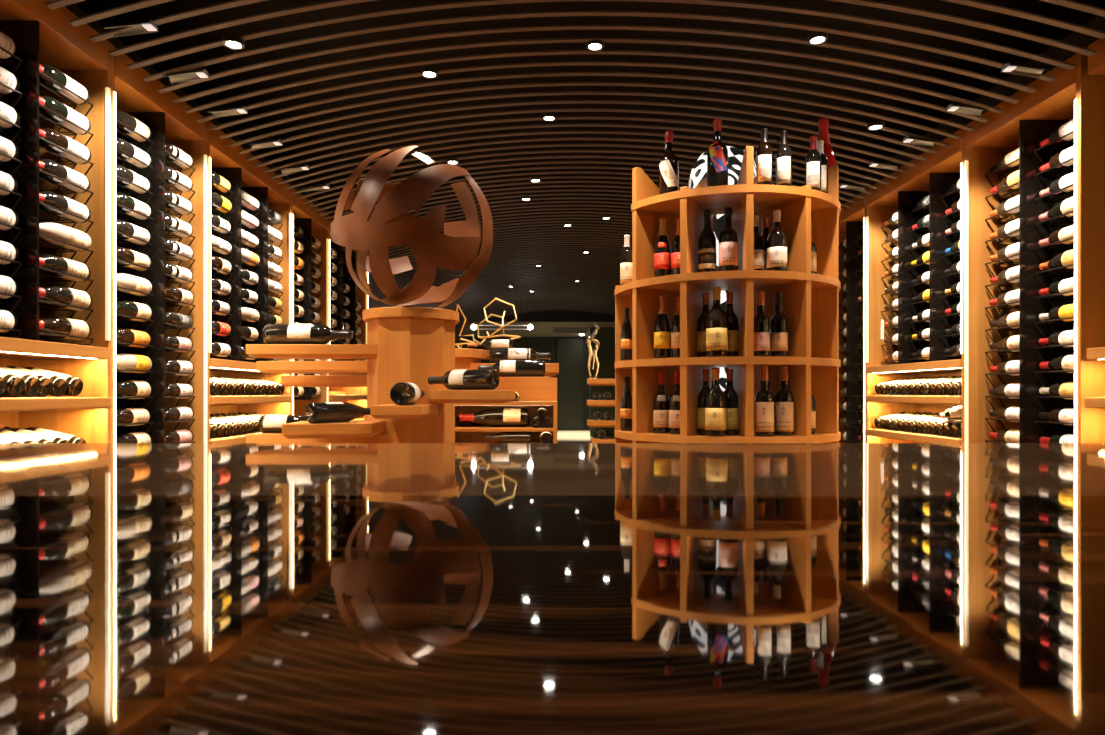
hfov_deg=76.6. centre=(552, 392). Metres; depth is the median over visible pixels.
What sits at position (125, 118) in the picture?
wine bottle
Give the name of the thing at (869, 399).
shelf
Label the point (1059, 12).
ceiling
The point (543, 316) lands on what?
trim
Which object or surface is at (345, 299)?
wine bottle
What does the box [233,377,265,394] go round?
wine bottle
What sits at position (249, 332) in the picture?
wine bottle
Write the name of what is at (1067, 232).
wine bottle
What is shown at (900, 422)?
wine bottle
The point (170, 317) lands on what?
wine bottle
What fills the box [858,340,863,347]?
wine bottle
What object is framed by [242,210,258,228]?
wine bottle
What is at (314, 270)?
wine bottle
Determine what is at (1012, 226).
wine bottle
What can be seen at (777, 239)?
wine bottle
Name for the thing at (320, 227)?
wine cabinet
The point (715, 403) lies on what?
wine bottle
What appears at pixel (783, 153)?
wine bottle
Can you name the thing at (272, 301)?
wine bottle
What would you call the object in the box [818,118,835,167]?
wine bottle
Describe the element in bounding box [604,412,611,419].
wine bottle
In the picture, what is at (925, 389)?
wine bottle
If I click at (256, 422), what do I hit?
wine bottle
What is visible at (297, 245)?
wine bottle
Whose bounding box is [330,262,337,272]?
wine bottle
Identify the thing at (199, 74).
ceiling light
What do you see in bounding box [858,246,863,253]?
wine bottle
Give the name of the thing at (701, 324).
wine bottle
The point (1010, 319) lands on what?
wine bottle
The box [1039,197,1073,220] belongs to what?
wine bottle
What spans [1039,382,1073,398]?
wine bottle
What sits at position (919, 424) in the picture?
wine bottle
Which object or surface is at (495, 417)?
wine bottle
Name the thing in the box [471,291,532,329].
linear pendant
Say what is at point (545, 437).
wine bottle
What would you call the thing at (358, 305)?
wine bottle
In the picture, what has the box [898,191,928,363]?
rack
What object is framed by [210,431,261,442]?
shelf
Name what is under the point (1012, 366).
wine bottle
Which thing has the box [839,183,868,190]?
ceiling light
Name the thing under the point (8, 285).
wine bottle
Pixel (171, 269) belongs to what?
wine bottle
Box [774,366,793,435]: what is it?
wine bottle
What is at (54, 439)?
wine bottle
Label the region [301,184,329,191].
ceiling light
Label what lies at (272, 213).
wine bottle
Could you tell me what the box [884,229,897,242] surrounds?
wine bottle
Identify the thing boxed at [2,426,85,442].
wine bottle
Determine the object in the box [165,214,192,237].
wine bottle
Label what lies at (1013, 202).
wine bottle
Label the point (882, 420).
wine bottle
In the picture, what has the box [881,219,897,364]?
rack
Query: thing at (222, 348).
wine bottle
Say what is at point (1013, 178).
wine bottle
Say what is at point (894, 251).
wine bottle
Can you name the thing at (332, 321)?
wine bottle
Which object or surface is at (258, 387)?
wine bottle
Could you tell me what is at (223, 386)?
wine bottle
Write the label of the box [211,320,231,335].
wine bottle
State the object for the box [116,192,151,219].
wine bottle
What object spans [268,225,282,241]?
wine bottle
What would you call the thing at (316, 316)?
wine bottle
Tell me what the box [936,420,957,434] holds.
wine bottle
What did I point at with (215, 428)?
wine bottle
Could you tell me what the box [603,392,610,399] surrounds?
wine bottle
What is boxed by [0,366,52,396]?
wine bottle
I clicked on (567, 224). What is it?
recessed light
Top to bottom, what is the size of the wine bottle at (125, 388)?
0.082 m
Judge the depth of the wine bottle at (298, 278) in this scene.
5.06 m
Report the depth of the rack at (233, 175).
4.02 m
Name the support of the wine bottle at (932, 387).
on the wine cabinet at (879, 205)
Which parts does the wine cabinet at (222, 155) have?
panel, rail, post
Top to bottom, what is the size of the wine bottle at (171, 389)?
0.076 m
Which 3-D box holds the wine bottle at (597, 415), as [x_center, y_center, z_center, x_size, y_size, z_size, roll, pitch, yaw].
[0.419,0.212,6.520,0.076,0.076,0.301,0,0,4]
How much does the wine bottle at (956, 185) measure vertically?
0.076 m
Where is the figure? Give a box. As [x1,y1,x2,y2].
[585,323,599,378]
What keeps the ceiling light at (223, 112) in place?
attached to the ceiling slats
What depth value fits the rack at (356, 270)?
6.72 m
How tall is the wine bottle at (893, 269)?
0.076 m
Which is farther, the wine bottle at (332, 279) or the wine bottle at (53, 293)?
the wine bottle at (332, 279)
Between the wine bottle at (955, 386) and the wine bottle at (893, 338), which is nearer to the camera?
the wine bottle at (955, 386)
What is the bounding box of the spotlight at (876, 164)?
[869,161,901,169]
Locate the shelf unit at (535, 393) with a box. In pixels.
[455,378,556,442]
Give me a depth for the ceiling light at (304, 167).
4.35 m
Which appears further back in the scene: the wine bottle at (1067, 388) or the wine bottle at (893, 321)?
the wine bottle at (893, 321)
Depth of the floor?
16.09 m
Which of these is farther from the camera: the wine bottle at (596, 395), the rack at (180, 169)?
the wine bottle at (596, 395)
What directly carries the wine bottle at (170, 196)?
on the rack at (180, 169)
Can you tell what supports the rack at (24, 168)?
on the wine cabinet at (90, 415)
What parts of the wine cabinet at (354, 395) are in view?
rail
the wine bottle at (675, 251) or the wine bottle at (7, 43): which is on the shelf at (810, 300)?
the wine bottle at (675, 251)
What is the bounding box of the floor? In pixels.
[557,430,590,442]
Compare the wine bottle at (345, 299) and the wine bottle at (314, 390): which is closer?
the wine bottle at (314, 390)
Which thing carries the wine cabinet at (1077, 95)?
on the floor
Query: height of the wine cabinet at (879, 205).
2.420 m
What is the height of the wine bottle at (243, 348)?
0.076 m
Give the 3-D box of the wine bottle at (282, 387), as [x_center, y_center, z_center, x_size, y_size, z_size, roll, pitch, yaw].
[-1.965,-0.045,4.720,0.303,0.117,0.076,0,0,0]
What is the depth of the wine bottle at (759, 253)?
3.42 m
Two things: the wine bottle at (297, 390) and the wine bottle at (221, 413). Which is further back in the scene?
the wine bottle at (297, 390)
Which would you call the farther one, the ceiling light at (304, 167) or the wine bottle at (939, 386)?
the ceiling light at (304, 167)
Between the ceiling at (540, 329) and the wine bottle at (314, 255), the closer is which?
the wine bottle at (314, 255)
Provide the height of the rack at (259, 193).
1.113 m
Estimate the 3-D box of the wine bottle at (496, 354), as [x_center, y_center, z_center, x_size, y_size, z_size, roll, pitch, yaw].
[-0.226,-0.261,4.934,0.428,0.107,0.108,0,0,-1]
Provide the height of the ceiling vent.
0.014 m
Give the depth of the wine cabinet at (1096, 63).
2.82 m
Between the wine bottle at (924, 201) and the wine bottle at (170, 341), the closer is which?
the wine bottle at (170, 341)
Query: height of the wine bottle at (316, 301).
0.076 m
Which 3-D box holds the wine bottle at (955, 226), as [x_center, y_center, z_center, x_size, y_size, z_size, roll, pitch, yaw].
[2.317,-0.942,3.959,0.076,0.076,0.301,0,0,0]
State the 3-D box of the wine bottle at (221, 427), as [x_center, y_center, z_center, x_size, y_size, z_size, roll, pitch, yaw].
[-1.970,0.186,3.878,0.303,0.117,0.078,0,0,-1]
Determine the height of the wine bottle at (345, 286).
0.076 m
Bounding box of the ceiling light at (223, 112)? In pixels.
[207,106,247,117]
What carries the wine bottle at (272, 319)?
on the rack at (272, 224)
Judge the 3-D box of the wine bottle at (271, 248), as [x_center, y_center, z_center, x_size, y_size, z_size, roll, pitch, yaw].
[-1.865,-0.942,4.596,0.076,0.076,0.301,0,0,0]
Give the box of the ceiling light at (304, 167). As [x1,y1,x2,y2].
[278,164,308,172]
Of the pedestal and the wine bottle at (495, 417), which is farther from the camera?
the pedestal
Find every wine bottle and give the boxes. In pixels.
[0,32,17,59]
[0,67,19,94]
[0,101,19,128]
[0,136,18,162]
[0,171,17,195]
[0,206,18,230]
[0,240,18,264]
[0,275,18,298]
[0,310,17,332]
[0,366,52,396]
[0,368,40,396]
[0,371,24,396]
[0,375,6,394]
[0,429,53,442]
[0,433,37,442]
[0,438,18,442]
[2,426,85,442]
[4,366,82,395]
[6,366,66,396]
[7,428,69,442]
[39,63,89,104]
[39,96,90,134]
[39,128,91,164]
[39,159,90,193]
[39,191,90,222]
[39,222,90,251]
[39,254,90,281]
[39,285,92,310]
[39,316,91,340]
[116,110,151,142]
[116,138,151,168]
[116,164,150,193]
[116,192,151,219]
[116,219,151,245]
[116,246,151,270]
[116,273,151,295]
[116,300,152,321]
[116,328,151,347]
[116,354,151,372]
[116,380,152,398]
[116,408,150,426]
[116,432,152,442]
[165,141,193,169]
[165,165,192,191]
[165,190,192,214]
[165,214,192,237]
[165,238,193,260]
[165,262,192,283]
[165,286,193,305]
[165,311,193,329]
[165,335,192,352]
[165,359,193,375]
[165,383,193,398]
[165,406,193,422]
[165,429,193,442]
[210,342,231,356]
[210,376,242,394]
[210,377,237,394]
[210,378,232,394]
[210,379,225,394]
[210,380,220,394]
[210,414,258,431]
[210,415,243,434]
[210,417,238,434]
[210,419,232,435]
[210,421,225,436]
[210,423,217,437]
[211,170,231,192]
[211,191,231,212]
[211,213,231,233]
[211,235,231,254]
[211,255,231,274]
[211,277,231,295]
[211,299,230,315]
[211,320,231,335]
[213,415,248,433]
[215,376,250,394]
[215,413,260,431]
[221,376,255,394]
[221,413,259,418]
[221,414,255,432]
[228,413,260,417]
[229,377,260,394]
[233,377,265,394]
[238,377,270,394]
[242,190,258,210]
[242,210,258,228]
[242,229,258,247]
[242,248,259,265]
[242,268,258,284]
[242,288,258,303]
[242,307,259,321]
[242,326,258,340]
[242,346,256,359]
[243,377,274,394]
[250,378,279,394]
[255,378,284,394]
[259,415,306,432]
[263,324,352,343]
[268,207,281,224]
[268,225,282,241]
[268,243,282,258]
[268,261,281,275]
[268,279,282,293]
[268,296,282,310]
[268,314,282,323]
[294,224,304,238]
[294,239,304,253]
[294,256,304,269]
[294,273,303,285]
[294,288,304,301]
[294,304,304,316]
[294,387,304,396]
[305,402,370,422]
[311,235,320,248]
[311,251,320,263]
[311,266,320,278]
[311,281,320,292]
[311,296,320,307]
[311,311,320,322]
[311,387,321,394]
[330,248,336,258]
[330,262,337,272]
[330,276,336,285]
[330,290,337,299]
[330,304,336,313]
[330,318,336,327]
[343,283,349,292]
[343,296,349,305]
[343,309,349,318]
[343,322,349,330]
[356,302,361,310]
[356,314,360,322]
[356,327,360,334]
[390,382,424,404]
[428,369,499,389]
[456,417,484,425]
[459,408,528,426]
[467,340,512,349]
[478,360,544,376]
[485,432,530,442]
[490,348,550,362]
[513,392,519,400]
[531,417,541,427]
[537,408,546,417]
[540,432,551,442]
[542,417,551,427]
[593,392,600,399]
[593,412,601,419]
[598,430,605,438]
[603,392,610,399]
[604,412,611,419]
[620,235,631,284]
[620,308,631,360]
[620,377,631,430]
[653,371,668,433]
[654,218,670,276]
[654,295,670,358]
[659,131,678,194]
[669,371,679,433]
[671,218,679,274]
[671,297,679,357]
[697,292,709,356]
[697,369,709,434]
[698,209,716,271]
[705,367,726,435]
[706,287,727,356]
[707,118,727,186]
[719,207,737,270]
[724,369,738,435]
[725,291,738,356]
[754,215,764,269]
[754,292,769,356]
[754,366,773,435]
[756,128,771,184]
[761,217,768,269]
[767,210,786,270]
[768,368,774,433]
[770,292,787,356]
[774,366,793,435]
[776,130,791,185]
[805,136,820,190]
[811,224,816,273]
[811,395,815,433]
[817,140,827,193]
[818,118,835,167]
[839,239,845,248]
[839,254,845,263]
[839,269,845,278]
[839,298,845,307]
[839,313,845,322]
[839,328,845,337]
[839,343,845,351]
[839,372,845,381]
[839,387,845,394]
[839,402,845,409]
[839,416,845,424]
[840,284,845,293]
[841,358,845,366]
[841,431,845,439]
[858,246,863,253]
[858,277,863,285]
[858,293,863,300]
[858,324,863,331]
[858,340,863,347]
[858,403,863,410]
[858,419,863,426]
[858,434,863,442]
[874,412,919,428]
[875,378,905,394]
[879,378,910,394]
[881,412,926,428]
[884,212,897,225]
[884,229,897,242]
[884,247,897,259]
[884,264,897,276]
[884,282,897,293]
[884,299,897,310]
[884,316,897,327]
[884,334,897,344]
[884,351,897,362]
[885,378,915,394]
[885,412,931,429]
[891,378,921,394]
[891,413,938,429]
[897,377,930,394]
[897,413,930,430]
[903,377,935,394]
[903,414,936,431]
[908,376,957,394]
[908,414,939,431]
[912,195,928,210]
[912,214,928,229]
[912,233,928,247]
[912,251,928,265]
[912,271,928,285]
[912,289,928,302]
[912,309,928,322]
[912,328,928,340]
[912,347,928,359]
[914,376,948,394]
[916,416,940,432]
[921,376,956,394]
[922,418,945,433]
[929,376,961,394]
[929,419,947,434]
[936,377,961,394]
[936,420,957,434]
[940,406,961,420]
[943,420,961,435]
[944,179,960,194]
[944,379,961,394]
[945,199,960,214]
[945,220,960,234]
[945,239,960,253]
[945,261,960,275]
[945,282,960,295]
[945,302,960,315]
[945,323,960,336]
[945,344,961,356]
[951,381,961,394]
[951,422,961,436]
[989,148,1018,172]
[989,195,1018,216]
[989,219,1018,238]
[989,289,1018,306]
[989,311,1018,328]
[989,335,1018,351]
[989,383,1018,398]
[989,407,1018,421]
[989,429,1018,442]
[990,170,1018,193]
[990,242,1018,261]
[990,266,1018,283]
[990,360,1018,375]
[1039,119,1073,147]
[1039,146,1073,171]
[1039,172,1073,196]
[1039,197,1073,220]
[1039,225,1073,246]
[1039,249,1073,269]
[1039,277,1073,296]
[1039,303,1073,322]
[1039,330,1073,347]
[1039,354,1073,372]
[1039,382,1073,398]
[1039,408,1073,425]
[1040,434,1073,442]
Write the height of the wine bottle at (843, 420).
0.076 m
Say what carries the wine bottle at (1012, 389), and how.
on the rack at (999, 351)
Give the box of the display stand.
[246,307,514,442]
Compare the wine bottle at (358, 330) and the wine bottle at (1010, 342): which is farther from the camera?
the wine bottle at (358, 330)
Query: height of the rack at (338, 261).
1.113 m
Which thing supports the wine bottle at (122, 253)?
on the rack at (155, 147)
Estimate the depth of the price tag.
4.72 m
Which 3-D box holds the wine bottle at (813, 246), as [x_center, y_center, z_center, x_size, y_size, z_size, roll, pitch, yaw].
[1.306,-0.723,3.575,0.082,0.287,0.081,0,0,17]
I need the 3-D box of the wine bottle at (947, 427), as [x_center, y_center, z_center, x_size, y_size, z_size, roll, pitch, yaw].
[2.369,0.186,3.950,0.303,0.117,0.077,0,0,0]
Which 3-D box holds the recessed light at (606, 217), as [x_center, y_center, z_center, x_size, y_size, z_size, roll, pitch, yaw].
[0.500,-1.630,6.500,0.084,0.022,0.084,0,0,0]
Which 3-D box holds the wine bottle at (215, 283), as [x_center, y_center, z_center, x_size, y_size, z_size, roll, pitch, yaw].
[-1.864,-0.593,3.848,0.076,0.076,0.301,0,0,0]
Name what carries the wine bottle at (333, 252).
on the rack at (338, 261)
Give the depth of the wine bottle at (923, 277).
4.33 m
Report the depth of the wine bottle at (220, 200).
3.87 m
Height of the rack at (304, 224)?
1.346 m
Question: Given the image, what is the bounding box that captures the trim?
[442,300,614,321]
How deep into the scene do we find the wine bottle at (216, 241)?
3.87 m
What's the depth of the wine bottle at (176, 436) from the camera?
3.44 m
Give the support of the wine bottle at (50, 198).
on the rack at (66, 191)
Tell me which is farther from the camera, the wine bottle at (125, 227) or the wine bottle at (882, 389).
the wine bottle at (882, 389)
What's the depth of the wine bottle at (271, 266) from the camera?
4.62 m
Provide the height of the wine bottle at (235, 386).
0.116 m
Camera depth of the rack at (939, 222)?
4.12 m
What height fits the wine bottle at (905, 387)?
0.117 m
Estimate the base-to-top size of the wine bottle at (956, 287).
0.076 m
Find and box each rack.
[0,20,38,340]
[39,71,93,345]
[116,112,164,442]
[165,150,194,442]
[210,168,241,360]
[242,187,267,362]
[268,215,282,360]
[294,218,310,399]
[311,242,321,398]
[330,242,342,360]
[343,250,355,360]
[356,270,361,360]
[839,246,845,441]
[846,221,863,442]
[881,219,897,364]
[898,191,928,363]
[929,173,961,361]
[985,158,1018,442]
[1019,120,1073,442]
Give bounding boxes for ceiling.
[75,0,1104,299]
[462,322,614,336]
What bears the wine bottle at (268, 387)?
on the wine cabinet at (222, 155)
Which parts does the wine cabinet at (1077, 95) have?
post, rail, post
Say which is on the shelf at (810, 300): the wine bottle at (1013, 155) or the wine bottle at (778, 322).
the wine bottle at (778, 322)
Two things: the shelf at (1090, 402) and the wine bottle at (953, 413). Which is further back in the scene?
the wine bottle at (953, 413)
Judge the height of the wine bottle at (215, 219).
0.076 m
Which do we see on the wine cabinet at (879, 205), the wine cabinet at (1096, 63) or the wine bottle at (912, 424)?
the wine bottle at (912, 424)
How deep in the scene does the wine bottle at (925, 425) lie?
4.18 m
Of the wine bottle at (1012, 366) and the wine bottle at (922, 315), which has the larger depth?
the wine bottle at (922, 315)
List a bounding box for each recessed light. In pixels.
[223,35,244,49]
[421,67,437,78]
[447,158,458,164]
[521,197,530,200]
[530,176,540,182]
[542,112,555,120]
[564,222,571,226]
[586,40,603,50]
[602,215,610,219]
[807,31,827,44]
[867,121,883,130]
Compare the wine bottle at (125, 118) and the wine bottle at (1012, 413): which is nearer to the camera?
the wine bottle at (125, 118)
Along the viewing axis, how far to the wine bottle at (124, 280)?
3.06 m
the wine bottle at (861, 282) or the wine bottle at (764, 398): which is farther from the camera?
the wine bottle at (861, 282)
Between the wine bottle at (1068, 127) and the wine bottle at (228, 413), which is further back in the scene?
the wine bottle at (228, 413)
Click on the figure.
(592, 353)
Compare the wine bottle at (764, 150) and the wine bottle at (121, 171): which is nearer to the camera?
the wine bottle at (121, 171)
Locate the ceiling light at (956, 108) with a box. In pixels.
[946,103,988,115]
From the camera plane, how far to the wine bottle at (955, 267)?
3.98 m
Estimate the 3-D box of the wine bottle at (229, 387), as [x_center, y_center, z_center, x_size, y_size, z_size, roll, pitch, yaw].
[-1.967,-0.045,3.955,0.303,0.117,0.076,0,0,0]
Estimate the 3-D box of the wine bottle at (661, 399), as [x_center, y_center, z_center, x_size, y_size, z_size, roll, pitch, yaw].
[0.564,0.048,3.618,0.086,0.319,0.086,0,0,8]
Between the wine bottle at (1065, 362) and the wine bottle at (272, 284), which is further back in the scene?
the wine bottle at (272, 284)
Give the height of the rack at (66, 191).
0.960 m
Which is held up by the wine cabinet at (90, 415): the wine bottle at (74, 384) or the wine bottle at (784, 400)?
the wine bottle at (74, 384)
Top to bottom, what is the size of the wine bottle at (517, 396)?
0.057 m
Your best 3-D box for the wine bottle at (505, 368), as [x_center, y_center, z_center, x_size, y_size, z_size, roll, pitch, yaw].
[-0.276,-0.163,4.707,0.452,0.114,0.114,0,0,2]
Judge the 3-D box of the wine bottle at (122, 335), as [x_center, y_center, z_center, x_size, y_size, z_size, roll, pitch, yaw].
[-1.865,-0.243,3.050,0.076,0.076,0.301,0,0,0]
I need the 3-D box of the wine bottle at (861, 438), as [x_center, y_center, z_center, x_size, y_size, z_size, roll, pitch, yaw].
[2.318,0.340,5.134,0.075,0.076,0.301,0,0,0]
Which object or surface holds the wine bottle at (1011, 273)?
on the rack at (999, 351)
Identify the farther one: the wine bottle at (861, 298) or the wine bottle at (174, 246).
the wine bottle at (861, 298)
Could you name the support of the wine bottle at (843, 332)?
on the rack at (844, 251)
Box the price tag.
[881,310,883,338]
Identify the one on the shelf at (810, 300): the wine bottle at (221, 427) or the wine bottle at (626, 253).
the wine bottle at (626, 253)
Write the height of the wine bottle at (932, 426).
0.117 m
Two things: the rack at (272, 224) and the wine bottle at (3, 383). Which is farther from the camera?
the rack at (272, 224)
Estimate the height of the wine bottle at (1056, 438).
0.076 m
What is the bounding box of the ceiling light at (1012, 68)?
[1001,62,1050,76]
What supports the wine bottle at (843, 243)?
on the rack at (844, 251)
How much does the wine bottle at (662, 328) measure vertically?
0.329 m
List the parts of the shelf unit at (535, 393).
panel, panel, panel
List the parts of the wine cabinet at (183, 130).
rail, post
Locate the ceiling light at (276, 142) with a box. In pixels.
[248,139,282,148]
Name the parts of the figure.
leg, leg, leg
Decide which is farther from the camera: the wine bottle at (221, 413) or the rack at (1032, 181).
the wine bottle at (221, 413)
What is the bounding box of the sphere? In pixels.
[330,145,492,307]
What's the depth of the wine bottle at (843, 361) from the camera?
5.50 m
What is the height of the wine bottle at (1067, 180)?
0.076 m
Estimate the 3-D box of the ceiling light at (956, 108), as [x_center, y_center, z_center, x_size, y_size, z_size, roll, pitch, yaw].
[2.020,-1.385,3.410,0.170,0.045,0.066,0,0,0]
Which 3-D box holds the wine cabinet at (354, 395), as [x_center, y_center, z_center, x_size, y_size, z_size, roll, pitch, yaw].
[-1.982,-0.210,6.214,0.415,2.420,1.168,0,0,0]
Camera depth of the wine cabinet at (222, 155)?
4.60 m
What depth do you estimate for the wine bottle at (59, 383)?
2.60 m
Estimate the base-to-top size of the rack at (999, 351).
1.543 m
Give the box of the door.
[557,338,582,429]
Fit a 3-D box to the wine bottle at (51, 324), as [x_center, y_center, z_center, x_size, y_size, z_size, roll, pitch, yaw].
[-1.864,-0.247,2.625,0.082,0.082,0.301,0,0,0]
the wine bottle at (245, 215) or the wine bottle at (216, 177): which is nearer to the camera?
the wine bottle at (216, 177)
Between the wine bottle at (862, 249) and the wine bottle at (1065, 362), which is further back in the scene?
the wine bottle at (862, 249)
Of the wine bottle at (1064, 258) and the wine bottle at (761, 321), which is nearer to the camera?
the wine bottle at (1064, 258)
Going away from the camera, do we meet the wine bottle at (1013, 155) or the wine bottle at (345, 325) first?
the wine bottle at (1013, 155)
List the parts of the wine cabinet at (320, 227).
rail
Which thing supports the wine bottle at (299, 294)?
on the rack at (304, 224)
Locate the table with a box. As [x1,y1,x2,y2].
[0,443,1104,734]
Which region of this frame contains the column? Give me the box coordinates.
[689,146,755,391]
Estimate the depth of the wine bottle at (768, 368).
3.48 m
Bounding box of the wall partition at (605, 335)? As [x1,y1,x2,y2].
[590,327,614,436]
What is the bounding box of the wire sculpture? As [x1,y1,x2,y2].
[455,298,521,347]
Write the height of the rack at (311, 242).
1.193 m
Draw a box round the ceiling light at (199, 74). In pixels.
[163,69,209,82]
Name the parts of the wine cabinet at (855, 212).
post, rail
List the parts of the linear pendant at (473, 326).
cord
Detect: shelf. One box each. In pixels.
[0,397,110,411]
[210,395,292,404]
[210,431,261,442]
[330,395,366,400]
[587,379,614,442]
[615,146,840,442]
[865,395,961,403]
[865,429,961,442]
[1085,397,1104,407]
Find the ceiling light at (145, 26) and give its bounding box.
[104,20,158,36]
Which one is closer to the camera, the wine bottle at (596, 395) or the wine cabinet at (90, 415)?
the wine cabinet at (90, 415)
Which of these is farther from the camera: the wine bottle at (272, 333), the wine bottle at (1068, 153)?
the wine bottle at (272, 333)
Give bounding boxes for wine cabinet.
[0,0,115,442]
[115,47,210,442]
[210,122,293,442]
[293,188,329,415]
[330,218,367,419]
[839,192,863,442]
[864,129,961,442]
[961,53,1104,442]
[1085,39,1104,407]
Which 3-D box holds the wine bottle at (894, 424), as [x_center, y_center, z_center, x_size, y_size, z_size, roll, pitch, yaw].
[2.371,0.186,4.570,0.303,0.117,0.076,0,0,0]
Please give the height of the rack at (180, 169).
1.543 m
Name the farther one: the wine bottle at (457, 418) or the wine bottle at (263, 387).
the wine bottle at (457, 418)
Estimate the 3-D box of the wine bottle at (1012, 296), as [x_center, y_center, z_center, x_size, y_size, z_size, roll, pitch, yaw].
[2.318,-0.476,3.542,0.075,0.076,0.301,0,0,0]
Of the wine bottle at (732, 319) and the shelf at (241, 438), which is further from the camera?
the shelf at (241, 438)
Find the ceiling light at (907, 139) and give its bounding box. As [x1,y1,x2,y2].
[902,136,938,146]
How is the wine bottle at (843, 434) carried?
on the rack at (844, 251)
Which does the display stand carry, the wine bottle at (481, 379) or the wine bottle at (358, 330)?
the wine bottle at (481, 379)
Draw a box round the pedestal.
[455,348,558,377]
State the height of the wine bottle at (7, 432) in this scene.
0.117 m
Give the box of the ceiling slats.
[46,0,1104,324]
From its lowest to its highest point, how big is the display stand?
1.415 m
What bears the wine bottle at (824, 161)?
on the shelf at (810, 300)
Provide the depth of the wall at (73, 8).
4.26 m
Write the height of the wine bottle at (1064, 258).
0.082 m
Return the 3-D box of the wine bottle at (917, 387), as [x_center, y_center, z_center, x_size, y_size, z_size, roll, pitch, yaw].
[2.366,-0.045,4.265,0.303,0.116,0.076,0,0,0]
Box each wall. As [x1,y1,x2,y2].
[65,3,466,347]
[368,252,461,347]
[467,337,589,429]
[839,15,1104,203]
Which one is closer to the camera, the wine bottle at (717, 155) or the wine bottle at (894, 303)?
the wine bottle at (717, 155)
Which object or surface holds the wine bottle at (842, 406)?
on the rack at (844, 251)
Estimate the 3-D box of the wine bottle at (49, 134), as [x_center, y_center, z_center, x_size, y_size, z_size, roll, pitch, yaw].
[-1.865,-0.942,2.631,0.076,0.076,0.301,0,0,0]
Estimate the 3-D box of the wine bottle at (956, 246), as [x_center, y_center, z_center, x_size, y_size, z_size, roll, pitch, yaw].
[2.317,-0.830,3.959,0.082,0.082,0.301,0,0,0]
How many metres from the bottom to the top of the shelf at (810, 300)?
2.165 m
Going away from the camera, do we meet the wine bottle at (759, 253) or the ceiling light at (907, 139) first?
the wine bottle at (759, 253)
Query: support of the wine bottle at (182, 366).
on the rack at (180, 169)
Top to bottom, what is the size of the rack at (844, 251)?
1.543 m
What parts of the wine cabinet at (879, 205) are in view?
post, rail, panel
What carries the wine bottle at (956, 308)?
on the rack at (939, 222)
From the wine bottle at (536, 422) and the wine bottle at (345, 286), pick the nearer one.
the wine bottle at (536, 422)
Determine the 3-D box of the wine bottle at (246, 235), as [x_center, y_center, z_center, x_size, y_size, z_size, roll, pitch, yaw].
[-1.865,-0.942,4.212,0.076,0.076,0.300,0,0,0]
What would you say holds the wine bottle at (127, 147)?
on the rack at (155, 147)
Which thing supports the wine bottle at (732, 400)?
on the shelf at (810, 300)
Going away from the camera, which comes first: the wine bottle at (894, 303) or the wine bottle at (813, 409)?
the wine bottle at (813, 409)
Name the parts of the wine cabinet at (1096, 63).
rail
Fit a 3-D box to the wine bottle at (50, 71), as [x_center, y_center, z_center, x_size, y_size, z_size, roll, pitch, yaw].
[-1.865,-1.175,2.622,0.075,0.076,0.301,0,0,0]
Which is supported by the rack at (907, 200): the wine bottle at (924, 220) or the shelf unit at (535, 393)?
the wine bottle at (924, 220)
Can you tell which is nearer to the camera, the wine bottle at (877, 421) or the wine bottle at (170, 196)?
the wine bottle at (170, 196)
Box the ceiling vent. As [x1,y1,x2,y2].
[552,327,589,332]
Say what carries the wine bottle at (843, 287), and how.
on the rack at (844, 251)
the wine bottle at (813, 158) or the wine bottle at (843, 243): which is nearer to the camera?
the wine bottle at (813, 158)
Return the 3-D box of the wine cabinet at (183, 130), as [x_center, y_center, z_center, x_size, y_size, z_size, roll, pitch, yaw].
[-1.989,-0.210,3.267,0.402,2.420,0.793,0,0,0]
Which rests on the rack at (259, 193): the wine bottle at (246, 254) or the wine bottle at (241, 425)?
the wine bottle at (246, 254)
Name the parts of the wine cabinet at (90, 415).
panel, rail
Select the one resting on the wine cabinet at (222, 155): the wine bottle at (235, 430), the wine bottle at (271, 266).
the wine bottle at (235, 430)
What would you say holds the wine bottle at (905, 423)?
on the wine cabinet at (879, 205)
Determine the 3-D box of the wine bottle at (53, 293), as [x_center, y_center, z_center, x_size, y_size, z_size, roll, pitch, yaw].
[-1.864,-0.364,2.632,0.082,0.082,0.301,1,0,0]
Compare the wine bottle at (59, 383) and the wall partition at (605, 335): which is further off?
the wall partition at (605, 335)
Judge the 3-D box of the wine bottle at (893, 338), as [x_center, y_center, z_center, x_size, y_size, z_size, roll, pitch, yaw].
[2.317,-0.359,4.710,0.075,0.076,0.301,0,0,0]
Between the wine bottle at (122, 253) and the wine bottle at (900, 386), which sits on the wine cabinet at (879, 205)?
the wine bottle at (900, 386)
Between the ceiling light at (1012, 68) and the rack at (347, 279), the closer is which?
the ceiling light at (1012, 68)
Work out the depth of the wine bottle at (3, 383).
2.32 m
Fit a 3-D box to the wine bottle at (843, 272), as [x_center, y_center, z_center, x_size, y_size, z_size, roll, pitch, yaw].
[2.318,-0.942,5.504,0.076,0.076,0.301,0,0,0]
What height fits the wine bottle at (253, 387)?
0.117 m
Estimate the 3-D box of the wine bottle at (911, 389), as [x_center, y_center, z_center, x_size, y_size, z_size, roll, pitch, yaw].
[2.367,-0.045,4.341,0.303,0.117,0.076,0,0,0]
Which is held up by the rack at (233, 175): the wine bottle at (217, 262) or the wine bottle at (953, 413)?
the wine bottle at (217, 262)
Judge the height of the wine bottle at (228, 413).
0.117 m
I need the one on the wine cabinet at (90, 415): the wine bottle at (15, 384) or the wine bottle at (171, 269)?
the wine bottle at (15, 384)
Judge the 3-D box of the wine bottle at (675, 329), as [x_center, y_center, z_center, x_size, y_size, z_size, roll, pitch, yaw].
[0.648,-0.331,3.568,0.087,0.316,0.086,0,0,5]
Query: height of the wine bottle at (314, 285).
0.076 m
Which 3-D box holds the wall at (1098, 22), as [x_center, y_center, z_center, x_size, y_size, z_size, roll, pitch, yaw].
[2.730,-0.450,8.775,0.100,2.900,19.950,0,0,0]

